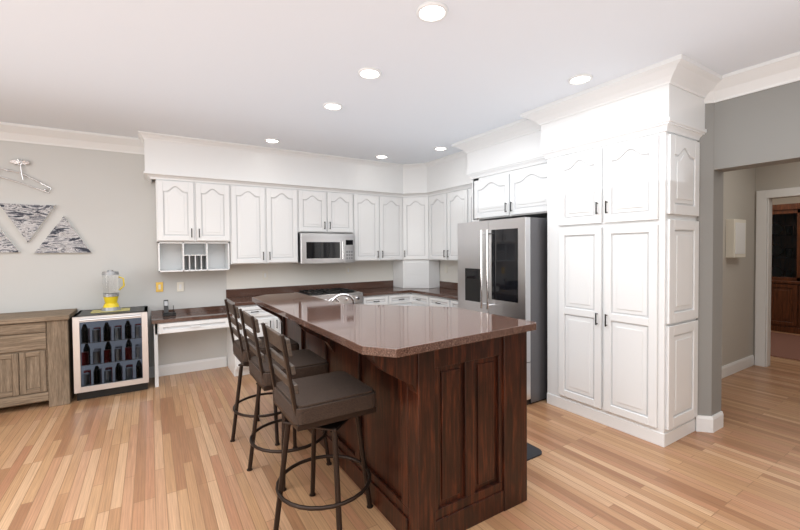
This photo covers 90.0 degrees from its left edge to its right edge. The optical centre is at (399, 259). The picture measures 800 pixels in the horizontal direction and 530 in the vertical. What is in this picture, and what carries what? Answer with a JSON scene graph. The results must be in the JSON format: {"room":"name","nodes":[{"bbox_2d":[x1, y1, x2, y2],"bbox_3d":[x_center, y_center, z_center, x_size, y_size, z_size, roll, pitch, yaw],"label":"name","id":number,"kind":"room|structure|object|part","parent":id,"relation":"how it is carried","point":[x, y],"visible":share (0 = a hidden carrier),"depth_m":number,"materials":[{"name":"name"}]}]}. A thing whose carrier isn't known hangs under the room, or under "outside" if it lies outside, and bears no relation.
{"room":"kitchen","nodes":[
{"label":"kitchen","id":0,"kind":"room"},
{"bbox_2d":[0,140,392,366],"bbox_3d":[-3.428,0.021,4.572,9.030,2.810,0.154,-1,2,-32],"label":"wall","id":1,"kind":"structure","parent":0,"point":[104,202],"depth_m":4.55,"materials":[{"name":"grey paint"}]},
{"bbox_2d":[0,159,50,192],"bbox_3d":[-4.005,-0.862,4.085,0.676,0.336,0.040,-1,2,-32],"label":"wire sculpture","id":2,"kind":"object","parent":1,"relation":"attached to","point":[18,162],"visible":0.98,"depth_m":4.14,"materials":[{"name":"silver metal"}]},
{"bbox_2d":[0,122,143,154],"bbox_3d":[-4.977,-1.265,3.427,4.700,0.160,0.115,-1,2,-32],"label":"crown molding","id":3,"kind":"structure","parent":1,"relation":"attached to","point":[12,132],"depth_m":4.31,"materials":[{"name":"white wood"}]},
{"bbox_2d":[156,282,162,291],"bbox_3d":[-2.894,0.336,4.815,0.074,0.116,0.008,-1,2,-32],"label":"outlet","id":4,"kind":"object","parent":1,"relation":"attached to","point":[159,286],"depth_m":4.81,"materials":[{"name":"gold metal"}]},
{"bbox_2d":[177,282,183,291],"bbox_3d":[-2.707,0.342,4.932,0.074,0.116,0.008,-1,2,-32],"label":"outlet","id":5,"kind":"object","parent":1,"relation":"attached to","point":[180,285],"depth_m":4.93,"materials":[{"name":"white plastic"}]},
{"bbox_2d":[149,356,226,377],"bbox_3d":[-4.658,1.391,3.731,5.640,0.130,0.016,-1,2,-32],"label":"baseboard","id":6,"kind":"structure","parent":1,"relation":"attached to","point":[183,367],"depth_m":4.99,"materials":[{"name":"white wood"}]},
{"bbox_2d":[154,178,233,241],"bbox_3d":[-2.502,-0.593,4.846,0.776,0.770,0.354,-1,2,-32],"label":"upper cabinet","id":7,"kind":"object","parent":1,"relation":"attached to","point":[187,209],"depth_m":4.69,"materials":[{"name":"white wood"}]},
{"bbox_2d":[157,242,229,272],"bbox_3d":[-2.508,-0.031,4.877,0.755,0.345,0.310,-1,2,-32],"label":"cubby shelf","id":8,"kind":"object","parent":7,"relation":"attached to","point":[172,256],"depth_m":4.91,"materials":[{"name":"white wood"}]},
{"bbox_2d":[218,182,305,265],"bbox_3d":[-1.814,-0.469,5.278,0.979,1.050,0.354,-1,2,-32],"label":"upper cabinet","id":9,"kind":"object","parent":1,"relation":"attached to","point":[268,220],"depth_m":5.14,"materials":[{"name":"white wood"}]},
{"bbox_2d":[262,271,267,279],"bbox_3d":[-1.843,0.222,5.470,0.074,0.116,0.008,-1,2,-32],"label":"outlet","id":10,"kind":"object","parent":1,"relation":"attached to","point":[264,273],"depth_m":5.46,"materials":[{"name":"white plastic"}]},
{"bbox_2d":[151,282,393,313],"bbox_3d":[-1.331,0.503,5.791,3.860,0.255,0.016,-1,2,-32],"label":"backsplash","id":11,"kind":"structure","parent":1,"relation":"attached to","point":[355,285],"depth_m":5.55,"materials":[{"name":"brown stone"}]},
{"bbox_2d":[142,131,469,193],"bbox_3d":[-0.848,-1.193,4.946,3.910,0.445,1.920,-1,2,-32],"label":"soffit","id":12,"kind":"object","parent":1,"relation":"attached to","point":[166,156],"depth_m":5.22,"materials":[{"name":"white paint"}]},
{"bbox_3d":[-0.871,-1.170,4.932,3.965,0.490,1.920,-1,2,-32],"label":"soffit trim","id":13,"kind":"part","parent":12,"relation":"part of","materials":[{"name":"white paint"}]},
{"bbox_2d":[306,186,349,233],"bbox_3d":[-1.112,-0.690,5.713,0.815,0.640,0.354,-1,2,-32],"label":"upper cabinet","id":14,"kind":"object","parent":1,"relation":"attached to","point":[327,211],"depth_m":5.58,"materials":[{"name":"white wood"}]},
{"bbox_2d":[295,233,354,263],"bbox_3d":[-1.077,-0.151,5.678,0.785,0.413,0.455,-1,2,-32],"label":"over-the-range microwave","id":15,"kind":"object","parent":14,"relation":"attached to","point":[316,248],"visible":0.98,"depth_m":5.49,"materials":[{"name":"silver metal"}]},
{"bbox_2d":[346,266,350,273],"bbox_3d":[-0.793,0.168,6.125,0.074,0.116,0.008,-1,2,-32],"label":"outlet","id":16,"kind":"object","parent":1,"relation":"attached to","point":[348,271],"depth_m":6.12,"materials":[{"name":"white plastic"}]},
{"bbox_2d":[350,190,401,261],"bbox_3d":[-0.404,-0.501,6.136,0.959,1.050,0.393,-1,2,-32],"label":"upper cabinet","id":17,"kind":"object","parent":1,"relation":"attached to","point":[375,219],"depth_m":5.99,"materials":[{"name":"white wood"}]},
{"bbox_2d":[0,331,799,529],"bbox_3d":[2.088,1.478,2.375,16.000,0.100,9.770,-1,2,-32],"label":"floor","id":18,"kind":"structure","parent":0,"point":[166,454],"depth_m":2.74,"materials":[{"name":"brown wood"}]},
{"bbox_2d":[0,308,76,407],"bbox_3d":[-4.069,1.006,3.757,1.582,0.890,0.545,-1,2,-32],"label":"buffet","id":19,"kind":"object","parent":18,"relation":"on","point":[36,356],"visible":0.98,"depth_m":3.85,"materials":[{"name":"brown wood"}]},
{"bbox_2d":[72,306,148,400],"bbox_3d":[-3.100,0.996,4.337,0.630,0.865,0.590,-1,2,-32],"label":"beverage cooler","id":20,"kind":"object","parent":18,"relation":"on","point":[110,353],"visible":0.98,"depth_m":4.14,"materials":[{"name":"black glass"}]},
{"bbox_2d":[91,270,129,312],"bbox_3d":[-3.157,0.342,4.366,0.340,0.442,0.220,-1,2,-32],"label":"blender","id":21,"kind":"object","parent":20,"relation":"on","point":[110,279],"visible":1,"depth_m":4.32,"materials":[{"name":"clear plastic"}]},
{"bbox_2d":[226,302,280,376],"bbox_3d":[-1.726,0.967,5.199,0.886,0.860,0.624,-1,2,-32],"label":"base cabinet","id":22,"kind":"object","parent":18,"relation":"on","point":[270,320],"depth_m":4.86,"materials":[{"name":"white wood"}]},
{"bbox_2d":[151,310,229,323],"bbox_3d":[-2.498,0.682,4.802,0.826,0.038,0.470,-1,2,-32],"label":"countertop","id":23,"kind":"structure","parent":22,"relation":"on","point":[195,315],"depth_m":4.67,"materials":[{"name":"brown stone"}]},
{"bbox_2d":[163,300,175,315],"bbox_3d":[-2.736,0.575,4.739,0.130,0.179,0.119,-1,2,-32],"label":"cordless phone","id":24,"kind":"object","parent":23,"relation":"on","point":[166,311],"visible":1,"depth_m":4.73,"materials":[{"name":"black plastic"}]},
{"bbox_2d":[226,294,267,305],"bbox_3d":[-1.725,0.517,5.182,0.886,0.039,0.640,-1,2,-32],"label":"countertop","id":25,"kind":"structure","parent":22,"relation":"on","point":[237,301],"depth_m":4.88,"materials":[{"name":"brown stone"}]},
{"bbox_2d":[224,299,298,445],"bbox_3d":[-1.109,0.883,3.308,0.577,1.107,0.577,-1,2,-32],"label":"bar stool","id":26,"kind":"object","parent":18,"relation":"on","point":[239,350],"visible":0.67,"depth_m":3.16,"materials":[{"name":"brown metal"}]},
{"bbox_2d":[239,308,331,491],"bbox_3d":[-0.778,0.893,2.761,0.543,1.107,0.525,-1,2,-32],"label":"bar stool","id":27,"kind":"object","parent":18,"relation":"on","point":[306,362],"visible":0.71,"depth_m":2.66,"materials":[{"name":"brown metal"}]},
{"bbox_2d":[261,322,375,529],"bbox_3d":[-0.420,0.902,2.206,0.575,1.107,0.575,-1,2,-32],"label":"bar stool","id":28,"kind":"object","parent":18,"relation":"on","point":[333,402],"visible":1,"depth_m":2.08,"materials":[{"name":"brown metal"}]},
{"bbox_2d":[294,288,362,303],"bbox_3d":[-0.989,0.894,5.598,0.780,0.915,0.678,-1,2,-32],"label":"range","id":29,"kind":"object","parent":18,"relation":"on","point":[327,294],"visible":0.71,"depth_m":5.47,"materials":[{"name":"silver metal"}]},
{"bbox_2d":[362,298,385,304],"bbox_3d":[-0.475,0.939,5.980,0.485,0.860,0.624,-1,2,-32],"label":"base cabinet","id":30,"kind":"object","parent":18,"relation":"on","point":[367,301],"depth_m":5.66,"materials":[{"name":"white wood"}]},
{"bbox_2d":[257,305,526,529],"bbox_3d":[-0.304,0.917,3.152,1.069,1.030,2.440,-1,2,-32],"label":"kitchen island","id":31,"kind":"object","parent":18,"relation":"on","point":[444,429],"depth_m":2.20,"materials":[{"name":"brown wood"}]},
{"bbox_2d":[252,293,535,360],"bbox_3d":[-0.310,0.383,3.077,1.120,0.040,2.584,-1,2,-32],"label":"island countertop","id":32,"kind":"structure","parent":31,"relation":"on","point":[376,332],"depth_m":2.31,"materials":[{"name":"brown stone"}]},
{"bbox_2d":[386,302,397,304],"bbox_3d":[-0.167,0.932,6.148,0.484,0.860,0.667,-1,2,-32],"label":"base cabinet","id":33,"kind":"object","parent":18,"relation":"on","point":[387,303],"depth_m":5.84,"materials":[{"name":"white wood"}]},
{"bbox_2d":[457,217,546,404],"bbox_3d":[1.259,0.489,4.405,0.917,1.800,0.980,-1,2,-32],"label":"refrigerator","id":34,"kind":"object","parent":18,"relation":"on","point":[502,267],"visible":0.56,"depth_m":3.93,"materials":[{"name":"silver metal"}]},
{"bbox_2d":[527,443,541,460],"bbox_3d":[0.474,1.412,3.446,0.460,0.012,1.500,-1,2,-32],"label":"kitchen mat","id":35,"kind":"object","parent":18,"relation":"on","point":[533,452],"visible":0.19,"depth_m":2.92,"materials":[{"name":"grey rubber"}]},
{"bbox_2d":[542,126,699,446],"bbox_3d":[1.954,0.179,3.584,0.654,2.445,1.040,-1,2,-32],"label":"tall cabinet","id":36,"kind":"object","parent":18,"relation":"on","point":[603,178],"depth_m":3.21,"materials":[{"name":"white wood"}]},
{"bbox_2d":[770,332,799,360],"bbox_3d":[5.773,1.302,6.286,2.000,0.010,2.700,-1,2,-32],"label":"area rug","id":37,"kind":"object","parent":18,"relation":"on","point":[786,346],"visible":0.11,"depth_m":5.97,"materials":[{"name":"brown"}]},
{"bbox_2d":[771,279,798,332],"bbox_3d":[6.931,0.847,7.178,0.534,0.860,0.568,-1,2,-32],"label":"base cabinet","id":38,"kind":"object","parent":18,"relation":"on","point":[785,292],"depth_m":7.04,"materials":[{"name":"brown wood"}]},
{"bbox_2d":[791,283,799,333],"bbox_3d":[7.143,0.853,6.839,0.534,0.860,0.500,-1,2,-32],"label":"base cabinet","id":39,"kind":"object","parent":18,"relation":"on","point":[795,287],"depth_m":6.88,"materials":[{"name":"brown wood"}]},
{"bbox_2d":[0,0,799,163],"bbox_3d":[2.063,-1.431,2.309,16.000,0.100,9.770,-1,2,-32],"label":"ceiling","id":40,"kind":"structure","parent":0,"point":[253,72],"depth_m":2.75,"materials":[{"name":"white paint"}]},
{"bbox_2d":[264,138,279,142],"bbox_3d":[-1.504,-1.400,4.696,0.174,0.021,0.208,-1,2,-32],"label":"recessed light","id":41,"kind":"object","parent":40,"relation":"in","point":[269,140],"depth_m":4.72,"materials":[{"name":"white plastic"}]},
{"bbox_2d":[323,102,342,110],"bbox_3d":[-0.603,-1.383,3.595,0.180,0.021,0.201,-1,2,-32],"label":"recessed light","id":42,"kind":"object","parent":40,"relation":"in","point":[333,106],"depth_m":3.62,"materials":[{"name":"white"}]},
{"bbox_2d":[358,67,381,78],"bbox_3d":[-0.224,-1.371,2.931,0.181,0.021,0.192,-1,2,-32],"label":"recessed light","id":43,"kind":"object","parent":40,"relation":"in","point":[367,72],"depth_m":2.94,"materials":[{"name":"white plastic"}]},
{"bbox_2d":[416,1,447,22],"bbox_3d":[0.175,-1.357,2.184,0.179,0.021,0.187,-1,2,-32],"label":"recessed light","id":44,"kind":"object","parent":40,"relation":"in","point":[431,11],"depth_m":2.19,"materials":[{"name":"white"}]},
{"bbox_2d":[434,146,447,150],"bbox_3d":[0.522,-1.427,5.133,0.185,0.021,0.206,-1,2,-32],"label":"recessed light","id":45,"kind":"object","parent":40,"relation":"in","point":[441,148],"depth_m":5.17,"materials":[{"name":"white plastic"}]},
{"bbox_2d":[568,74,592,84],"bbox_3d":[1.380,-1.388,3.067,0.192,0.021,0.186,-1,2,-32],"label":"recessed light","id":46,"kind":"object","parent":40,"relation":"in","point":[578,79],"depth_m":3.09,"materials":[{"name":"white plastic"}]},
{"bbox_2d":[354,286,457,305],"bbox_3d":[0.263,0.490,5.622,1.375,0.039,2.000,-1,2,-32],"label":"base cabinet","id":47,"kind":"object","parent":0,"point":[439,297],"depth_m":5.79,"materials":[{"name":"white wood"}]},
{"bbox_2d":[390,262,441,289],"bbox_3d":[0.255,0.232,6.411,0.503,0.436,0.604,-1,2,-32],"label":"appliance garage","id":48,"kind":"object","parent":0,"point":[408,275],"depth_m":6.24,"materials":[{"name":"white wood"}]},
{"bbox_2d":[439,81,799,415],"bbox_3d":[2.874,0.007,2.752,0.270,2.810,9.620,-1,2,-32],"label":"wall","id":49,"kind":"structure","parent":0,"point":[756,129],"depth_m":3.20,"materials":[{"name":"grey paint"}]},
{"bbox_2d":[402,194,429,261],"bbox_3d":[0.243,-0.512,6.362,0.586,1.050,0.697,-1,2,-32],"label":"upper cabinet","id":50,"kind":"object","parent":49,"relation":"attached to","point":[415,207],"depth_m":6.19,"materials":[{"name":"white wood"}]},
{"bbox_2d":[444,265,447,272],"bbox_3d":[0.710,0.154,6.179,0.006,0.116,0.074,-1,2,-32],"label":"outlet","id":51,"kind":"object","parent":49,"relation":"attached to","point":[445,266],"depth_m":6.17,"materials":[{"name":"white plastic"}]},
{"bbox_2d":[430,186,469,261],"bbox_3d":[0.768,-0.504,5.809,0.282,1.050,1.005,-1,2,-32],"label":"upper cabinet","id":52,"kind":"object","parent":49,"relation":"attached to","point":[448,208],"depth_m":5.76,"materials":[{"name":"white wood"}]},
{"bbox_2d":[442,282,457,289],"bbox_3d":[0.840,0.405,5.970,0.016,0.105,1.979,-1,2,-32],"label":"backsplash","id":53,"kind":"structure","parent":49,"relation":"attached to","point":[445,285],"depth_m":6.07,"materials":[{"name":"brown stone"}]},
{"bbox_2d":[470,162,541,221],"bbox_3d":[1.413,-0.768,4.539,0.524,0.585,1.180,-1,2,-32],"label":"upper cabinet","id":54,"kind":"object","parent":49,"relation":"attached to","point":[515,191],"depth_m":4.42,"materials":[{"name":"white wood"}]},
{"bbox_2d":[462,62,713,177],"bbox_3d":[1.618,-1.214,4.057,0.670,0.405,2.319,-1,2,-32],"label":"soffit","id":55,"kind":"object","parent":49,"relation":"attached to","point":[669,95],"depth_m":3.32,"materials":[{"name":"white"}]},
{"bbox_3d":[1.561,-1.190,4.022,0.805,0.450,2.590,-1,2,-32],"label":"pantry crown trim","id":56,"kind":"part","parent":55,"relation":"part of","materials":[{"name":"white wood"}]},
{"bbox_2d":[704,51,799,103],"bbox_3d":[3.815,-1.286,0.963,0.140,0.160,5.326,-1,2,-32],"label":"crown molding","id":57,"kind":"structure","parent":49,"relation":"attached to","point":[780,71],"depth_m":2.92,"materials":[{"name":"white wood"}]},
{"bbox_2d":[722,168,754,365],"bbox_3d":[3.458,-0.038,4.515,2.590,2.810,0.150,-1,2,-32],"label":"wall","id":58,"kind":"structure","parent":0,"point":[738,280],"depth_m":4.76,"materials":[{"name":"grey paint"}]},
{"bbox_2d":[726,219,745,257],"bbox_3d":[3.913,-0.240,4.657,0.340,0.440,0.084,-1,2,-32],"label":"door chime","id":59,"kind":"object","parent":58,"relation":"attached to","point":[735,238],"visible":1,"depth_m":4.58,"materials":[{"name":"white plastic"}]},
{"bbox_2d":[722,355,753,377],"bbox_3d":[3.453,1.305,4.436,2.445,0.130,0.016,-1,2,-32],"label":"baseboard","id":60,"kind":"structure","parent":58,"relation":"attached to","point":[731,368],"depth_m":4.80,"materials":[{"name":"white wood"}]},
{"bbox_2d":[753,161,799,361],"bbox_3d":[5.173,-0.043,4.101,0.120,2.810,2.370,-1,2,-32],"label":"wall","id":61,"kind":"structure","parent":0,"point":[780,176],"depth_m":4.91,"materials":[{"name":"grey paint"}]},
{"bbox_2d":[754,187,799,366],"bbox_3d":[4.866,0.254,4.580,0.145,2.200,1.200,-1,2,-32],"label":"door frame","id":62,"kind":"structure","parent":61,"relation":"attached to","point":[762,282],"depth_m":4.99,"materials":[{"name":"white wood"}]},
{"bbox_2d":[772,196,799,204],"bbox_3d":[7.428,-0.129,7.030,0.150,2.810,4.950,-1,2,-32],"label":"wall","id":63,"kind":"structure","parent":0,"point":[788,200],"depth_m":7.35,"materials":[{"name":"beige paint"}]}
]}

